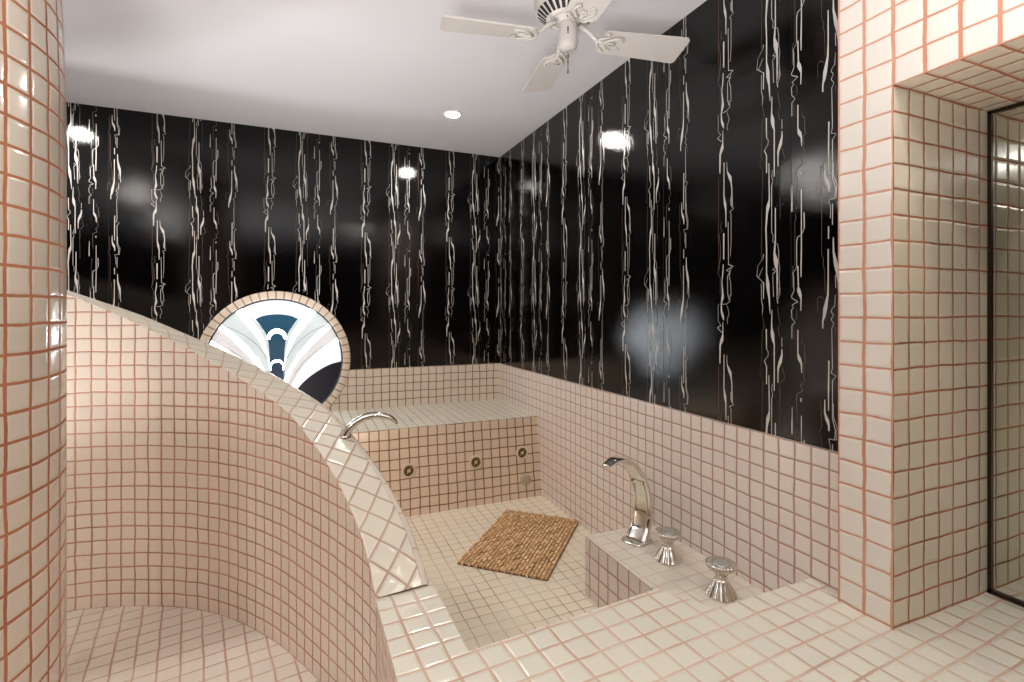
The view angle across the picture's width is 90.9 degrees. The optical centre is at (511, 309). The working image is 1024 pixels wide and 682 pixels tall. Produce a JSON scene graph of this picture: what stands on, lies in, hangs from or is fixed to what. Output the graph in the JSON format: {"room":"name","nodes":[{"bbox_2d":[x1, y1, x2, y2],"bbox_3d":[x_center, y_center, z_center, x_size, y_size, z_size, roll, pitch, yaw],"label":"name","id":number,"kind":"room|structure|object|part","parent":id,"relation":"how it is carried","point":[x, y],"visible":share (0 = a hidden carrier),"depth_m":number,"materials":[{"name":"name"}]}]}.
{"room":"spa","nodes":[
{"label":"spa","id":0,"kind":"room"},
{"bbox_2d":[0,0,66,681],"bbox_3d":[-1.276,0.068,1.139,0.371,2.424,0.920,0,0,-23],"label":"wall","id":1,"kind":"structure","parent":0,"point":[33,108],"depth_m":1.14,"materials":[{"name":"tile"}]},
{"bbox_2d":[67,606,319,681],"bbox_3d":[-1.363,1.240,0.950,2.255,0.080,2.394,0,0,-23],"label":"floor","id":2,"kind":"structure","parent":0,"point":[120,643],"depth_m":1.79,"materials":[{"name":"tile"}]},
{"bbox_2d":[67,290,428,681],"bbox_3d":[-1.547,0.500,1.823,2.679,1.559,0.760,0,0,4],"label":"wall","id":3,"kind":"structure","parent":0,"point":[199,477],"depth_m":1.99,"materials":[{"name":"tile"}]},
{"bbox_2d":[340,412,397,438],"bbox_3d":[-0.510,0.409,1.782,0.206,0.091,0.048,0,0,-23],"label":"tub spout","id":4,"kind":"object","parent":3,"relation":"on","point":[346,434],"visible":0.98,"depth_m":1.76,"materials":[{"name":"silver metal"}]},
{"bbox_2d":[66,102,499,410],"bbox_3d":[-1.647,0.085,3.162,3.460,2.457,0.112,0,0,-23],"label":"wall","id":5,"kind":"structure","parent":0,"point":[173,221],"depth_m":3.26,"materials":[{"name":"black tile"}]},
{"bbox_2d":[200,291,349,408],"bbox_3d":[-1.480,0.323,3.174,0.884,0.884,0.020,0,0,-23],"label":"window","id":6,"kind":"structure","parent":5,"relation":"in","point":[292,337],"depth_m":3.21,"materials":[{"name":"glass"}]},
{"bbox_2d":[62,0,706,156],"bbox_3d":[-0.411,-1.194,0.814,4.100,0.100,5.400,0,0,-23],"label":"ceiling","id":7,"kind":"structure","parent":0,"point":[386,71],"depth_m":2.36,"materials":[{"name":"grey paint"}]},
{"bbox_2d":[444,110,461,117],"bbox_3d":[-0.346,-1.141,2.938,0.104,0.006,0.104,0,0,-23],"label":"recessed light","id":8,"kind":"object","parent":7,"relation":"in","point":[451,113],"visible":1,"depth_m":2.94,"materials":[{"name":"white"}]},
{"bbox_2d":[440,0,689,92],"bbox_3d":[0.184,-0.963,1.664,0.661,0.359,0.661,0,0,33],"label":"ceiling fan","id":9,"kind":"object","parent":7,"relation":"hanging from","point":[566,17],"visible":1,"depth_m":1.66,"materials":[{"name":"grey paint"}]},
{"bbox_3d":[-0.074,-0.899,1.609,0.299,0.030,0.123,0,0,-12],"label":"blade","id":10,"kind":"part","parent":9,"relation":"part of","materials":[{"name":"grey paint"}]},
{"bbox_3d":[0.129,-0.899,1.923,0.123,0.030,0.299,0,0,-12],"label":"blade","id":11,"kind":"part","parent":9,"relation":"part of","materials":[{"name":"grey paint"}]},
{"bbox_3d":[0.239,-0.899,1.406,0.123,0.030,0.299,0,0,-12],"label":"blade","id":12,"kind":"part","parent":9,"relation":"part of","materials":[{"name":"grey paint"}]},
{"bbox_3d":[0.443,-0.899,1.719,0.299,0.030,0.123,0,0,-12],"label":"blade","id":13,"kind":"part","parent":9,"relation":"part of","materials":[{"name":"grey paint"}]},
{"bbox_2d":[499,0,837,592],"bbox_3d":[0.463,0.068,2.528,0.072,2.424,2.727,0,0,-23],"label":"wall","id":14,"kind":"structure","parent":0,"point":[669,235],"depth_m":1.90,"materials":[{"name":"black tile"}]},
{"bbox_2d":[838,0,1023,629],"bbox_3d":[1.579,0.068,0.243,0.428,2.424,2.593,0,0,-23],"label":"wall","id":15,"kind":"structure","parent":0,"point":[919,81],"depth_m":1.28,"materials":[{"name":"tile"}]},
{"bbox_2d":[988,102,1023,606],"bbox_3d":[1.609,0.116,0.698,0.015,1.321,1.503,0,0,-23],"label":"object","id":16,"kind":"object","parent":15,"relation":"attached to","point":[1005,124],"visible":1,"depth_m":1.35,"materials":[{"name":"clear glass"}]},
{"bbox_3d":[-0.411,1.330,0.814,4.100,0.100,5.400,0,0,-23],"label":"floor","id":17,"kind":"structure","parent":0,"visible":0},
{"bbox_2d":[331,399,763,650],"bbox_3d":[-0.984,0.904,1.980,3.044,0.482,2.594,0,0,-23],"label":"bathtub","id":18,"kind":"object","parent":17,"relation":"on","point":[447,505],"depth_m":2.49,"materials":[{"name":"tile"}]},
{"bbox_2d":[401,463,415,477],"bbox_3d":[-0.574,0.895,2.803,0.079,0.079,0.022,0,0,-23],"label":"jet","id":19,"kind":"object","parent":18,"relation":"attached to","point":[408,470],"visible":1,"depth_m":2.80,"materials":[{"name":"beige plastic"}]},
{"bbox_2d":[404,466,413,475],"bbox_3d":[-0.575,0.895,2.805,0.058,0.057,0.001,0,-7,-23],"label":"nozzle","id":20,"kind":"object","parent":19,"relation":"attached to","point":[407,466],"depth_m":2.81,"materials":[{"name":"silver metal"}]},
{"bbox_2d":[469,455,481,468],"bbox_3d":[-0.212,0.894,2.957,0.079,0.079,0.022,0,0,-23],"label":"jet","id":21,"kind":"object","parent":18,"relation":"attached to","point":[475,462],"visible":1,"depth_m":2.95,"materials":[{"name":"beige plastic"}]},
{"bbox_2d":[471,457,479,466],"bbox_3d":[-0.213,0.894,2.959,0.058,0.057,0.001,0,-7,-23],"label":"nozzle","id":22,"kind":"object","parent":21,"relation":"attached to","point":[475,457],"depth_m":2.96,"materials":[{"name":"silver metal"}]},
{"bbox_2d":[457,509,577,580],"bbox_3d":[0.058,1.131,2.483,0.419,0.015,0.633,0,0,20],"label":"bath mat","id":23,"kind":"object","parent":18,"relation":"on","point":[520,543],"visible":1,"depth_m":2.42,"materials":[{"name":"brown fabric"}]},
{"bbox_2d":[516,446,527,458],"bbox_3d":[0.062,0.872,3.076,0.079,0.079,0.022,0,0,-23],"label":"jet","id":24,"kind":"object","parent":18,"relation":"attached to","point":[521,452],"visible":1,"depth_m":3.07,"materials":[{"name":"beige plastic"}]},
{"bbox_2d":[520,473,530,485],"bbox_3d":[0.085,1.032,3.066,0.072,0.072,0.021,0,0,-23],"label":"cover","id":25,"kind":"object","parent":18,"relation":"on","point":[525,479],"visible":1,"depth_m":3.06,"materials":[{"name":"beige plastic"}]},
{"bbox_2d":[601,456,652,546],"bbox_3d":[0.438,0.740,1.936,0.268,0.373,0.103,0,0,-43],"label":"tub spout","id":26,"kind":"object","parent":18,"relation":"on","point":[638,534],"visible":1,"depth_m":1.98,"materials":[{"name":"silver metal"}]},
{"bbox_3d":[0.492,0.903,1.986,0.110,0.007,0.103,0,0,-43],"label":"plate","id":27,"kind":"part","parent":26,"relation":"part of","materials":[{"name":"silver metal"}]},
{"bbox_3d":[0.504,0.741,1.998,0.041,0.129,0.058,0,0,-43],"label":"raised panel frame","id":28,"kind":"part","parent":26,"relation":"part of","materials":[{"name":"silver metal"}]},
{"bbox_3d":[0.566,0.854,1.829,0.097,0.107,0.095,0,0,-23],"label":"tap handle","id":29,"kind":"part","parent":18,"relation":"part of","materials":[{"name":"silver metal"}]},
{"bbox_3d":[0.666,0.854,1.605,0.097,0.107,0.095,0,0,-43],"label":"tap handle","id":30,"kind":"part","parent":18,"relation":"part of","materials":[{"name":"silver metal"}]},
{"bbox_2d":[376,578,1023,681],"bbox_3d":[0.760,1.030,0.709,1.570,0.500,2.190,0,0,-23],"label":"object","id":31,"kind":"structure","parent":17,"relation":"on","point":[801,631],"depth_m":1.18,"materials":[{"name":"tile"}]}
]}

